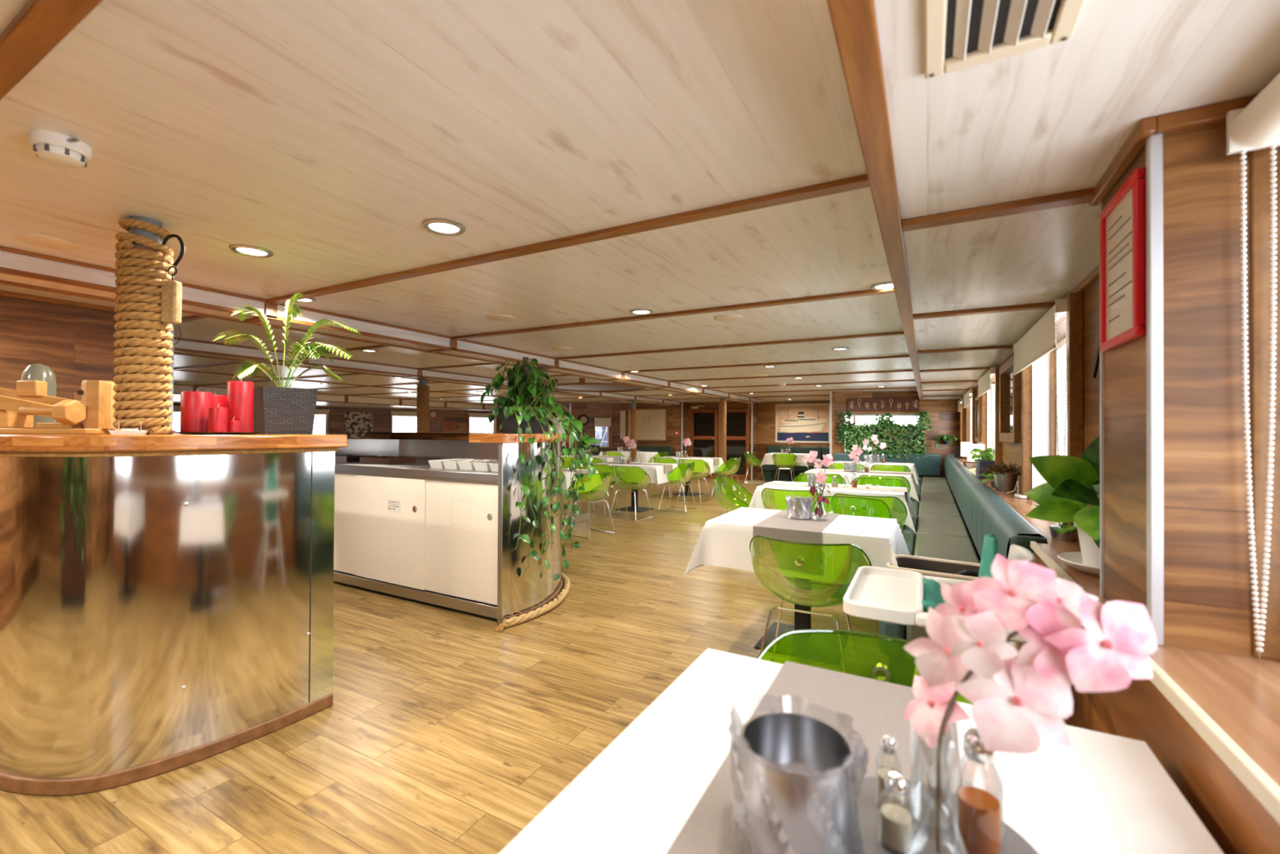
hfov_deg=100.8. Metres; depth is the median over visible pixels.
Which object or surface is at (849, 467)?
cup
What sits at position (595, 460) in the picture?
tub chair
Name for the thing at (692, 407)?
door closer
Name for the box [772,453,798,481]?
tub chair
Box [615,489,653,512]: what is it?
dining table
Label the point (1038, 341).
roller blind
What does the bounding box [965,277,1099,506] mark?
wall
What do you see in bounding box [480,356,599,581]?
pothos
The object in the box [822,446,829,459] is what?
cushion
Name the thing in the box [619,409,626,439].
picture frame
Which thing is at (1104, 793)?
tablecloth
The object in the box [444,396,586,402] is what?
trim
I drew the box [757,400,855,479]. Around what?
wall
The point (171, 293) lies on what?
wooden block
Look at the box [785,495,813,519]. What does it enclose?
bucket
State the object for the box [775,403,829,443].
picture frame
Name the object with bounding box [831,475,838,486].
cruet
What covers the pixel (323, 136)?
ceiling
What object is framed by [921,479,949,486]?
seat cushion
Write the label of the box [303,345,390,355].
trim
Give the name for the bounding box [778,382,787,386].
smoke detector
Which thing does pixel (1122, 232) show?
picture frame
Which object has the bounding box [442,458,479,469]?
tray
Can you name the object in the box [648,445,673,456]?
cushion
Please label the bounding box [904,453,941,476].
bench backrest
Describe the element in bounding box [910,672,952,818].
cruet
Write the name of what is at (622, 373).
trim
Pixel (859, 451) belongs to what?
orchid spray
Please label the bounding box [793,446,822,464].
cushion
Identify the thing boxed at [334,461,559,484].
countertop
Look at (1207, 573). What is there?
wall pillar
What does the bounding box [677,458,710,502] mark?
tub chair
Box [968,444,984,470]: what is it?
table lamp
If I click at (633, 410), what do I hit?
column
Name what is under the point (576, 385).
mirror
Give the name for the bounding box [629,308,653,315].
recessed light
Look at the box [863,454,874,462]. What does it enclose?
cup
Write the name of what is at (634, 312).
diffuser
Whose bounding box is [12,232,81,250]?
ceiling speaker
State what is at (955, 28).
ceiling vent
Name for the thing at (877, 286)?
diffuser
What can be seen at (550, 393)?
trim
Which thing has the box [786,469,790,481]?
dining table
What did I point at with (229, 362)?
trim
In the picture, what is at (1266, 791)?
trim
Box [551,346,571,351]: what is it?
ceiling speaker
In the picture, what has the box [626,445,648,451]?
cushion
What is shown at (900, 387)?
trim
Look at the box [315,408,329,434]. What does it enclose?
window
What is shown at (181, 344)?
ceiling beam
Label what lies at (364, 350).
recessed light
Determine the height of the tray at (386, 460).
0.050 m
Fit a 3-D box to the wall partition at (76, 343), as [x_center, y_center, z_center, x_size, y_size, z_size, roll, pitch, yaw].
[-4.596,0.228,1.784,0.120,2.100,4.753,0,0,29]
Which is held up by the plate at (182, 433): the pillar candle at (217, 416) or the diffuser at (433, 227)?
the pillar candle at (217, 416)
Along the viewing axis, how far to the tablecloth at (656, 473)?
8.26 m
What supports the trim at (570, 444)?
attached to the wall at (566, 406)
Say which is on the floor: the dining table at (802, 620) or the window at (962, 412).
the dining table at (802, 620)
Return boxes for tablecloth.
[498,648,1223,853]
[561,468,598,490]
[562,455,626,462]
[592,461,677,488]
[599,450,657,462]
[661,456,724,476]
[682,506,910,578]
[748,480,917,533]
[760,453,814,467]
[804,468,919,502]
[827,461,919,484]
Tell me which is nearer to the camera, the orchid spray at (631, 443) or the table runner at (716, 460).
the orchid spray at (631, 443)
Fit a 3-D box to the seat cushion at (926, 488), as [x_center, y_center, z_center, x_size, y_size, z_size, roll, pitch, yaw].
[4.398,1.008,7.866,0.387,0.190,1.152,0,0,29]
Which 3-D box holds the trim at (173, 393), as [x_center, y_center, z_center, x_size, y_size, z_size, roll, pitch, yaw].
[-8.125,-0.603,10.394,0.028,0.024,16.700,0,0,29]
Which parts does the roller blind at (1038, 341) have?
bead chain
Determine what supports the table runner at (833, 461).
on the tablecloth at (911, 467)
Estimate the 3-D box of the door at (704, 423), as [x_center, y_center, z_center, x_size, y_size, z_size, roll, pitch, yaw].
[1.769,0.470,14.677,0.800,1.880,0.109,0,0,29]
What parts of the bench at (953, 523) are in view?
backrest, panel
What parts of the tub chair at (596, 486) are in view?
sled leg, sled leg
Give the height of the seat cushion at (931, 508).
0.190 m
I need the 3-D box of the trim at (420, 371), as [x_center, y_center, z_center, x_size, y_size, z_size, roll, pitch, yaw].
[-3.041,-0.716,7.068,0.318,0.108,0.070,0,0,29]
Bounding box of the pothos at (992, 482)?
[979,468,995,487]
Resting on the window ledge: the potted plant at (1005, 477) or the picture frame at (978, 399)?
the potted plant at (1005, 477)
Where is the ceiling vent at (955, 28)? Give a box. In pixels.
[924,0,1085,79]
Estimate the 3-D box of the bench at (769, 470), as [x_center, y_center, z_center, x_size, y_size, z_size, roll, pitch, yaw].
[4.279,0.961,13.620,2.120,0.910,0.538,0,0,29]
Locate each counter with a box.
[0,432,346,795]
[333,431,570,631]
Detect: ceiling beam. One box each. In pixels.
[0,250,760,403]
[173,339,679,404]
[267,173,870,304]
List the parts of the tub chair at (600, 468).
sled leg, sled leg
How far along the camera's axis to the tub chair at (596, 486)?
6.41 m
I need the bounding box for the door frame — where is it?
[751,403,752,479]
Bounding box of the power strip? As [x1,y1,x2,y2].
[1006,480,1026,498]
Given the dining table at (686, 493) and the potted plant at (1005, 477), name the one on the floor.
the dining table at (686, 493)
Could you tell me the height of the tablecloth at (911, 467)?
0.346 m
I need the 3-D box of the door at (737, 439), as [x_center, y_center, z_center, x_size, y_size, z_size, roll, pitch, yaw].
[2.521,0.471,14.269,0.850,1.880,0.109,0,0,29]
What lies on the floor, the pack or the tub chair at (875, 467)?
the tub chair at (875, 467)
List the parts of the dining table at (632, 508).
plate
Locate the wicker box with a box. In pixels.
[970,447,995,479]
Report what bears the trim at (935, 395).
attached to the wall at (1011, 451)
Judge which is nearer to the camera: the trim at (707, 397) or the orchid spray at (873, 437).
the orchid spray at (873, 437)
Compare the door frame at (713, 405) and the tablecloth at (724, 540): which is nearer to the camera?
the tablecloth at (724, 540)
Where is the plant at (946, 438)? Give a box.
[934,434,957,447]
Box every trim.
[0,0,103,100]
[0,245,760,399]
[0,266,760,404]
[0,280,750,404]
[0,289,115,312]
[168,324,173,430]
[173,337,679,401]
[173,347,679,405]
[173,352,670,405]
[173,360,246,370]
[173,383,500,405]
[173,392,492,410]
[175,369,569,403]
[181,315,206,322]
[193,386,198,391]
[194,373,362,386]
[242,302,277,323]
[287,355,309,365]
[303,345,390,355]
[310,382,444,389]
[344,395,348,402]
[346,388,506,395]
[400,393,554,399]
[403,369,422,377]
[419,362,497,369]
[428,338,457,352]
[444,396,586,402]
[452,288,894,339]
[483,400,617,404]
[504,374,568,379]
[547,359,559,368]
[556,331,904,359]
[568,402,571,454]
[604,372,624,380]
[622,355,909,373]
[635,394,691,396]
[653,381,670,388]
[663,397,711,399]
[669,369,912,382]
[680,401,683,454]
[688,388,704,394]
[703,379,915,388]
[729,386,916,393]
[750,395,829,397]
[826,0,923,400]
[829,391,831,454]
[901,187,1094,231]
[912,302,1054,319]
[917,345,1013,354]
[920,366,994,372]
[920,379,977,383]
[922,388,968,391]
[922,395,963,396]
[973,264,1099,387]
[1030,541,1279,824]
[1088,115,1156,206]
[1099,200,1104,597]
[1146,133,1164,645]
[1154,94,1257,133]
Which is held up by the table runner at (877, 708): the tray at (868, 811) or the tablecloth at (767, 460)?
the tray at (868, 811)
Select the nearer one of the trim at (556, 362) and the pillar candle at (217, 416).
the pillar candle at (217, 416)
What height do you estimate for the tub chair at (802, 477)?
0.778 m
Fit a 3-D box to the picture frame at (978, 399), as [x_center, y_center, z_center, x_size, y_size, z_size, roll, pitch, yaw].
[4.328,-0.105,6.755,0.040,0.580,0.620,0,0,29]
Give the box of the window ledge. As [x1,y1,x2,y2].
[952,454,1279,786]
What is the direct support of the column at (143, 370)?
on the counter at (166, 600)
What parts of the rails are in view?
rail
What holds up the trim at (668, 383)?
attached to the ceiling beam at (7, 260)
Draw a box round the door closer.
[691,405,705,408]
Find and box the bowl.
[967,463,974,467]
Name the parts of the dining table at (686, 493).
plate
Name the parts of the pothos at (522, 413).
vine stem, vine stem, vine stem, vine stem, vine stem, vine stem, vine stem, vine stem, vine stem, vine stem, vine stem, vine stem, vine stem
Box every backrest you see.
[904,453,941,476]
[977,533,997,578]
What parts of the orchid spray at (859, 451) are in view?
flower, flower, flower, flower, flower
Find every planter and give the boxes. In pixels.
[253,386,317,434]
[498,408,549,433]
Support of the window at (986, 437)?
in the wall at (1011, 451)
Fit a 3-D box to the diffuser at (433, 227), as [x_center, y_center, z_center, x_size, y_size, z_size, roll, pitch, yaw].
[-0.779,-0.795,2.104,0.114,0.004,0.114,0,0,29]
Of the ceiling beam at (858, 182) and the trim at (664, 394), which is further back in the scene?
the trim at (664, 394)
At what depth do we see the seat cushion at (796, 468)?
13.41 m
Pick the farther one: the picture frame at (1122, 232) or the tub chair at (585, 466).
the tub chair at (585, 466)
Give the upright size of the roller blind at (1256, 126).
1.045 m
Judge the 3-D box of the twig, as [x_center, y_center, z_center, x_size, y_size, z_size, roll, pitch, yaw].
[1.099,0.443,3.222,0.127,0.218,0.087,0,0,29]
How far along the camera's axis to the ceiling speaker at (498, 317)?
3.77 m
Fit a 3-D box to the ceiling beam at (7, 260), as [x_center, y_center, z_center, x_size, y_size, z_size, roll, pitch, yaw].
[-0.968,-0.719,6.167,0.290,0.100,16.100,0,0,29]
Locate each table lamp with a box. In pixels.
[960,441,972,461]
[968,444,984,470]
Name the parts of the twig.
stem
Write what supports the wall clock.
attached to the wall at (590, 410)
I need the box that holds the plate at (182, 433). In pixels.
[172,431,263,434]
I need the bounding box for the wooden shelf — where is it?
[357,431,567,443]
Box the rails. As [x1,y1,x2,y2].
[595,419,608,445]
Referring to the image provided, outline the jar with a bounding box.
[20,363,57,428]
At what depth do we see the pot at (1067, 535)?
2.12 m
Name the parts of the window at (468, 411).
frame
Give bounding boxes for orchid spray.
[622,435,629,443]
[626,439,636,457]
[682,437,691,447]
[786,437,794,444]
[801,450,834,506]
[848,439,869,462]
[862,434,886,451]
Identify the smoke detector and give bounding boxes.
[27,129,92,168]
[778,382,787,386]
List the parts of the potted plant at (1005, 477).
pot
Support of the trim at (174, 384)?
attached to the wall at (566, 406)
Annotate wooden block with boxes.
[158,280,182,344]
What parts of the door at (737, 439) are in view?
glass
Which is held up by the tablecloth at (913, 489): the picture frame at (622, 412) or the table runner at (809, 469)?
the table runner at (809, 469)
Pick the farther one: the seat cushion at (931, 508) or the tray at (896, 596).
the seat cushion at (931, 508)
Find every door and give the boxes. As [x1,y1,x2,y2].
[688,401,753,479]
[690,409,718,478]
[718,408,749,479]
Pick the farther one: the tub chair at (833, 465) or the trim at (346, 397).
the trim at (346, 397)
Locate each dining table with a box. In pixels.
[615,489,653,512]
[672,479,702,496]
[754,604,815,648]
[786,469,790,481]
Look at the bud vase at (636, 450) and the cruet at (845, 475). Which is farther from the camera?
the bud vase at (636, 450)
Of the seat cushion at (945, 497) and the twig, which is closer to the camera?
the twig
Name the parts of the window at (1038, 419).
frame, pane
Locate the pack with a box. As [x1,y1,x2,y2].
[865,484,870,488]
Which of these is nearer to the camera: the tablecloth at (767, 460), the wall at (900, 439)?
the wall at (900, 439)
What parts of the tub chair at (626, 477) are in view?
sled leg, sled leg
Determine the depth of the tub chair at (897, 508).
4.25 m
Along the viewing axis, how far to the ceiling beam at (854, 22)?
1.08 m
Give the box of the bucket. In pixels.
[727,695,868,853]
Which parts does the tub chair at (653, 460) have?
sled leg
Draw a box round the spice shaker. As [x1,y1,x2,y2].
[954,727,1004,853]
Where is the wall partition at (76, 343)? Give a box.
[0,295,117,422]
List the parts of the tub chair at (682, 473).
sled leg, sled leg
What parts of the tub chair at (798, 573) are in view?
sled leg, sled leg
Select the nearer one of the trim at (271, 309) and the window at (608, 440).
the trim at (271, 309)
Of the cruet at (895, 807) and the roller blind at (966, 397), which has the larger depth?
the roller blind at (966, 397)
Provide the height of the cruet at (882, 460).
0.161 m
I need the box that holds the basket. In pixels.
[976,458,995,479]
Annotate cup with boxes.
[617,456,624,462]
[675,451,681,457]
[780,448,785,453]
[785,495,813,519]
[806,473,824,486]
[842,462,857,471]
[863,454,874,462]
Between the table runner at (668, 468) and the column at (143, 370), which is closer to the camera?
the column at (143, 370)
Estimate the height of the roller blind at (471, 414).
0.163 m
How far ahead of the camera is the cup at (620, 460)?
8.79 m
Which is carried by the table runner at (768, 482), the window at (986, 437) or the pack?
the pack
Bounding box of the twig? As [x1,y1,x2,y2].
[809,481,830,517]
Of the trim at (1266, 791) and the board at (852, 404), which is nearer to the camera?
the trim at (1266, 791)
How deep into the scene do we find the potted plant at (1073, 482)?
1.65 m
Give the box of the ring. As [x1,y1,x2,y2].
[548,377,645,392]
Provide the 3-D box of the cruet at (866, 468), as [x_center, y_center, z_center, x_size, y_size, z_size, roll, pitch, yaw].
[3.078,0.541,7.176,0.060,0.131,0.060,0,0,29]
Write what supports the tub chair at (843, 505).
on the floor
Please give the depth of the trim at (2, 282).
3.70 m
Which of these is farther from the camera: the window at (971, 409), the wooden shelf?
the window at (971, 409)
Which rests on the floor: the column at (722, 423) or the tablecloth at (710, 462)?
the column at (722, 423)
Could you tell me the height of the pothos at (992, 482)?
0.143 m
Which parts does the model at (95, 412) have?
board, post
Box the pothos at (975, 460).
[963,451,982,472]
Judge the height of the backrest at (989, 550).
0.457 m
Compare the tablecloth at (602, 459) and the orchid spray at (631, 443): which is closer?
the orchid spray at (631, 443)
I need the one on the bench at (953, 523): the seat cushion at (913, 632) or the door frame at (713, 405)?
the seat cushion at (913, 632)
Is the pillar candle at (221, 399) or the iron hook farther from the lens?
the pillar candle at (221, 399)
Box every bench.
[571,445,599,455]
[626,445,673,456]
[763,445,829,481]
[832,452,941,479]
[879,454,1047,644]
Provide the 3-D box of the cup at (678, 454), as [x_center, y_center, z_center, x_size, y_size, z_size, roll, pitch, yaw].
[0.798,0.567,10.941,0.110,0.110,0.110,0,0,29]
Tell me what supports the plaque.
attached to the wall at (381, 415)
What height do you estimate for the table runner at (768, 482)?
0.132 m
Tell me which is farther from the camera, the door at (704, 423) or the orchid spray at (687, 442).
the door at (704, 423)
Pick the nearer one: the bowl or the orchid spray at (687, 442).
the bowl
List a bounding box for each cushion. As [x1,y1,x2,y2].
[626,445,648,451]
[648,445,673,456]
[763,464,786,471]
[767,445,794,453]
[790,464,817,471]
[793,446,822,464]
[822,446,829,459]
[832,452,868,462]
[871,453,904,462]
[879,620,906,639]
[902,515,917,538]
[902,533,915,555]
[906,610,931,640]
[911,492,919,503]
[911,501,919,516]
[913,533,980,563]
[915,514,969,537]
[916,479,921,487]
[918,501,961,517]
[919,491,955,503]
[920,484,951,493]
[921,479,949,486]
[922,476,946,479]
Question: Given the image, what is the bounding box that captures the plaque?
[441,421,455,430]
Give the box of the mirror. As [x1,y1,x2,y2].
[560,384,631,387]
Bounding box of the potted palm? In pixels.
[213,292,361,434]
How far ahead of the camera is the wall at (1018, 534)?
3.11 m
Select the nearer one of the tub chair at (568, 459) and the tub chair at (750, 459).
the tub chair at (568, 459)
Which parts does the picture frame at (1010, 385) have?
glass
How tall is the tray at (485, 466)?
0.058 m
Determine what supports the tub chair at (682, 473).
on the floor
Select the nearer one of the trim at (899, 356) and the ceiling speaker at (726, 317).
the ceiling speaker at (726, 317)
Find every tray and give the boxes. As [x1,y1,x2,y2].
[360,455,416,464]
[428,458,471,468]
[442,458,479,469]
[457,459,493,470]
[472,460,497,471]
[488,462,497,471]
[843,565,924,625]
[853,777,1039,853]
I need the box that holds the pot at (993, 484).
[990,480,995,487]
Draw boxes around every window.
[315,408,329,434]
[389,409,416,431]
[467,411,497,432]
[593,416,612,447]
[841,411,925,453]
[960,397,965,457]
[966,387,976,463]
[981,364,1002,466]
[1021,292,1084,524]
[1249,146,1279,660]
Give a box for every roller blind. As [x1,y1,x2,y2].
[173,405,180,412]
[315,408,329,414]
[390,410,417,416]
[468,412,497,417]
[594,417,612,426]
[957,398,964,412]
[963,388,972,408]
[977,367,995,460]
[1013,298,1066,455]
[1226,72,1279,657]
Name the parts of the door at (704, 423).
glass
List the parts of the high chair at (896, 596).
armrest, armrest, seat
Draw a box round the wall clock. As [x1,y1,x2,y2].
[577,414,588,425]
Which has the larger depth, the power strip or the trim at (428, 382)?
the trim at (428, 382)
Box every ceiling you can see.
[0,0,917,404]
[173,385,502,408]
[173,391,492,411]
[874,0,1279,399]
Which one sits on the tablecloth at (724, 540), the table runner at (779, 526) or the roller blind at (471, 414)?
the table runner at (779, 526)
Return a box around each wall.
[173,403,502,434]
[502,402,569,448]
[571,402,613,451]
[612,401,684,456]
[680,402,688,457]
[752,403,757,479]
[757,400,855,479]
[831,391,853,456]
[834,391,959,488]
[836,410,932,459]
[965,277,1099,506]
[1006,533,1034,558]
[1033,551,1279,853]
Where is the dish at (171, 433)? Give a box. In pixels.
[163,430,177,434]
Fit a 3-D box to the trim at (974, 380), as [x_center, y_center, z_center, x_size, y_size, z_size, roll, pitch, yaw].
[3.905,-0.567,6.633,0.670,0.020,0.060,0,0,29]
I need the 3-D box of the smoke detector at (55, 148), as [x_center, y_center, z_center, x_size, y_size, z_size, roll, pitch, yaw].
[-1.637,-0.780,1.501,0.134,0.056,0.124,0,0,-17]
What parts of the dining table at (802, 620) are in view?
plate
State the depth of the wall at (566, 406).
15.36 m
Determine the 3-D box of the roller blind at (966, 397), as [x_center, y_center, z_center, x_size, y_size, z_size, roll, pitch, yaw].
[4.953,-0.415,7.955,0.089,0.220,1.324,0,0,29]
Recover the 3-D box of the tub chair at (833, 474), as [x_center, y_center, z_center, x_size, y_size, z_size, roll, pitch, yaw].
[2.301,0.963,6.712,0.592,0.778,0.529,0,-1,31]
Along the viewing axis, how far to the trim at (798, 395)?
11.89 m
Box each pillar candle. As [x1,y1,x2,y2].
[180,388,213,431]
[208,403,227,431]
[213,391,226,407]
[226,378,253,431]
[227,417,240,431]
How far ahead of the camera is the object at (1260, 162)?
1.01 m
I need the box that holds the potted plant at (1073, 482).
[1024,435,1099,576]
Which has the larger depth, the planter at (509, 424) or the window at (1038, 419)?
the planter at (509, 424)
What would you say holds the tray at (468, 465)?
on the counter at (445, 538)
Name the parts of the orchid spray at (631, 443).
flower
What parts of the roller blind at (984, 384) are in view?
bead chain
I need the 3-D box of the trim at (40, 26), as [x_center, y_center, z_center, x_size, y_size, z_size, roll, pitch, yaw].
[-1.481,-0.799,1.211,3.500,0.020,0.060,0,0,29]
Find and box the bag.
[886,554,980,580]
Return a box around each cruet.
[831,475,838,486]
[843,474,849,486]
[851,471,857,487]
[857,460,862,471]
[864,462,869,471]
[875,733,902,807]
[878,772,914,853]
[880,453,884,462]
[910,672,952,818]
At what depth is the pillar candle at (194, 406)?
2.16 m
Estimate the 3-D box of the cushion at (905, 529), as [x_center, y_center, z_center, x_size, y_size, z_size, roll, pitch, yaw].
[2.515,0.980,4.929,0.107,0.182,1.152,0,0,29]
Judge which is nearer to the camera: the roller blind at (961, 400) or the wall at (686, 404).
the roller blind at (961, 400)
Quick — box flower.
[903,554,1156,853]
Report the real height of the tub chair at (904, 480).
0.778 m
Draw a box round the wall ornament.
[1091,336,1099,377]
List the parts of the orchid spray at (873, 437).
flower, flower, flower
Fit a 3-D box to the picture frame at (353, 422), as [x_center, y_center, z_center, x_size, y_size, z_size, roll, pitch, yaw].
[-8.334,-0.059,15.663,0.800,0.820,0.026,1,-1,-35]
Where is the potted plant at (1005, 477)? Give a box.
[978,461,1021,492]
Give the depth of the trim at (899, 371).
7.51 m
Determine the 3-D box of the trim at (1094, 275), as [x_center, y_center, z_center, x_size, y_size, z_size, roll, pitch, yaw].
[3.824,-0.568,5.807,0.025,0.030,10.155,0,0,29]
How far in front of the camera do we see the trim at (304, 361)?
5.72 m
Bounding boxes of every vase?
[634,449,642,463]
[812,483,827,520]
[904,732,968,853]
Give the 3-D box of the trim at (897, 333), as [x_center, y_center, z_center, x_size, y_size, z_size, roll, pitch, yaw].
[0.621,-0.758,5.079,3.500,0.020,0.060,0,0,29]
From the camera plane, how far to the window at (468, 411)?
17.93 m
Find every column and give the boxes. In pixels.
[112,215,173,434]
[416,377,429,432]
[537,366,550,432]
[630,400,636,462]
[718,398,726,475]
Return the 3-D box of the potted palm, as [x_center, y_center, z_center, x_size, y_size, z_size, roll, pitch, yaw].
[-1.658,-0.299,2.517,0.656,0.668,0.343,0,0,-12]
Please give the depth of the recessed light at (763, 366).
6.52 m
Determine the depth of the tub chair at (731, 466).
10.34 m
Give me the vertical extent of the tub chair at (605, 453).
0.778 m
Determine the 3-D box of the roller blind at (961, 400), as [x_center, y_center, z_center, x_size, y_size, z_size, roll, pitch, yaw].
[5.932,-0.396,9.756,0.089,0.220,0.824,0,0,29]
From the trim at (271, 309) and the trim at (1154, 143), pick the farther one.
the trim at (271, 309)
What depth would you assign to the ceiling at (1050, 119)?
1.12 m
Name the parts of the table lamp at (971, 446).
lamp shade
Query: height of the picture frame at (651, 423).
0.920 m
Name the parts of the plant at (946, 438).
pot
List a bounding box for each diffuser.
[236,248,266,255]
[298,298,311,301]
[429,222,458,232]
[633,311,649,313]
[875,284,893,288]
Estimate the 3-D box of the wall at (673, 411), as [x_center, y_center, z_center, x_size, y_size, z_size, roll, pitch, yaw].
[0.201,0.355,15.194,2.250,2.100,0.100,0,0,29]
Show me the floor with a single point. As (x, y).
(444, 731)
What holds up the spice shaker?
on the tray at (868, 811)
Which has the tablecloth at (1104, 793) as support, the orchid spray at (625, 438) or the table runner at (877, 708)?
the table runner at (877, 708)
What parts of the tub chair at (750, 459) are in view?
sled leg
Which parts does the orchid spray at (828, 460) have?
flower, flower, flower, stem, flower, flower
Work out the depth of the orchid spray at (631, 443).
8.79 m
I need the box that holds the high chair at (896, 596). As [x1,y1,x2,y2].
[843,533,1035,657]
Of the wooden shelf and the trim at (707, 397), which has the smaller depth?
the wooden shelf
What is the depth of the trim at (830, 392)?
10.54 m
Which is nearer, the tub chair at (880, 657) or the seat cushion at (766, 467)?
the tub chair at (880, 657)
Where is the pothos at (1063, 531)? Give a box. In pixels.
[1031,504,1078,541]
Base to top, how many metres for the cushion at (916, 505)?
0.182 m
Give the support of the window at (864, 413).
in the wall at (944, 417)
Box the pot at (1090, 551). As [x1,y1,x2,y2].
[1073,521,1099,567]
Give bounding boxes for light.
[229,244,273,257]
[295,297,315,302]
[360,349,377,352]
[422,218,465,235]
[430,411,435,417]
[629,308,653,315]
[763,365,776,367]
[831,346,848,351]
[870,281,893,290]
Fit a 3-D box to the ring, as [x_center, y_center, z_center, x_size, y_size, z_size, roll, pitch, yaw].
[-0.740,-0.697,8.944,1.670,0.100,1.670,0,0,29]
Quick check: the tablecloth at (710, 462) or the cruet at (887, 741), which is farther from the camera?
the tablecloth at (710, 462)
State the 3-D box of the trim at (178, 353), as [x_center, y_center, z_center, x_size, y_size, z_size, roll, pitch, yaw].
[-3.054,-0.668,7.356,0.032,0.024,16.200,0,0,29]
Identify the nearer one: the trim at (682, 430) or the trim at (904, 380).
the trim at (904, 380)
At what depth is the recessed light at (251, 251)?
2.39 m
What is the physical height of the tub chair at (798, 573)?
0.778 m
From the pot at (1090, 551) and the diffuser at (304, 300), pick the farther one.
the diffuser at (304, 300)
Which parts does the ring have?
rim moulding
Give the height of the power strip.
0.103 m
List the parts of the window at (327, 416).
frame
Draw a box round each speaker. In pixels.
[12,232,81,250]
[486,314,515,321]
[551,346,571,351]
[714,314,742,321]
[753,374,768,376]
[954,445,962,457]
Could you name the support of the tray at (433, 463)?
on the counter at (445, 538)
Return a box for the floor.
[0,477,902,853]
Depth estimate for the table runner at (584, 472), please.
7.05 m
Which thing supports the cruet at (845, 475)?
on the table runner at (768, 482)
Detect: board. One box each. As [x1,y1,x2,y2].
[548,417,566,447]
[846,398,919,410]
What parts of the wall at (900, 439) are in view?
panel, dark panel, red panel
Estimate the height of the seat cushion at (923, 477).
0.190 m
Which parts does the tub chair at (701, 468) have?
sled leg, sled leg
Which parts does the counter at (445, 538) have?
sliding door, sliding door, finger pull, rail, sliding door, panel, finger pull, corner post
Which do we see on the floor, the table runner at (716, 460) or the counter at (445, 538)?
the counter at (445, 538)
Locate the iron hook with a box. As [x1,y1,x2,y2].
[161,234,184,279]
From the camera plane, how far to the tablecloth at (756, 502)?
5.02 m
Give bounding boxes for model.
[0,379,121,434]
[108,421,147,435]
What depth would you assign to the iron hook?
2.06 m
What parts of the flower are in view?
flower, flower, flower, stem, flower, flower, flower, flower, flower, flower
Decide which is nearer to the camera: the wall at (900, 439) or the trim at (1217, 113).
the trim at (1217, 113)
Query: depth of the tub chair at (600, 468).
8.03 m
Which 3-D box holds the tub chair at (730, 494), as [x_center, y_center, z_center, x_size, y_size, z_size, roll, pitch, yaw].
[1.065,0.950,5.807,0.529,0.778,0.592,0,0,27]
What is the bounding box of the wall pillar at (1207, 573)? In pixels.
[1103,121,1279,662]
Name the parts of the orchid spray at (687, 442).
flower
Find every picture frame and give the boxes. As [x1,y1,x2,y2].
[342,410,373,439]
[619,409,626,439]
[627,408,666,440]
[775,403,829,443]
[975,395,981,441]
[999,354,1021,443]
[1099,167,1146,351]
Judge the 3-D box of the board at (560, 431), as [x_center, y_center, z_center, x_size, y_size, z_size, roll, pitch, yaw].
[-2.601,0.154,15.827,0.026,0.900,1.360,1,-1,-43]
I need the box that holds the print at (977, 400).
[977,400,978,437]
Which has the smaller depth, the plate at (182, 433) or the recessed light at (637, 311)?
the plate at (182, 433)
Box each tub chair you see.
[561,464,596,522]
[562,456,573,468]
[562,471,615,538]
[577,457,608,497]
[578,464,619,515]
[602,451,623,456]
[608,465,652,521]
[648,451,669,484]
[648,457,679,497]
[658,462,696,512]
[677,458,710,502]
[711,457,741,496]
[712,475,752,515]
[744,451,764,483]
[749,535,871,653]
[756,629,973,704]
[761,488,819,510]
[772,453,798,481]
[792,474,843,484]
[798,472,846,484]
[811,496,891,518]
[828,462,864,470]
[833,493,906,528]
[849,477,906,487]
[858,474,911,532]
[870,464,911,471]
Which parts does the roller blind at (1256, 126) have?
bead chain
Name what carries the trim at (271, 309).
attached to the ceiling beam at (7, 260)
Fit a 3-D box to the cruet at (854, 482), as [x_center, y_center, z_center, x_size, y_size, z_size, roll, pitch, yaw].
[2.078,0.510,5.125,0.052,0.151,0.052,0,0,29]
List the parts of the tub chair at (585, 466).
sled leg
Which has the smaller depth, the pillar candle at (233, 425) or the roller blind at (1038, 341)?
the pillar candle at (233, 425)
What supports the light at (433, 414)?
attached to the wall at (381, 415)
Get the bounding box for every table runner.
[562,469,588,474]
[569,454,617,462]
[604,462,672,473]
[661,456,719,465]
[666,660,959,853]
[752,509,839,543]
[761,481,908,506]
[807,469,913,480]
[833,461,915,471]

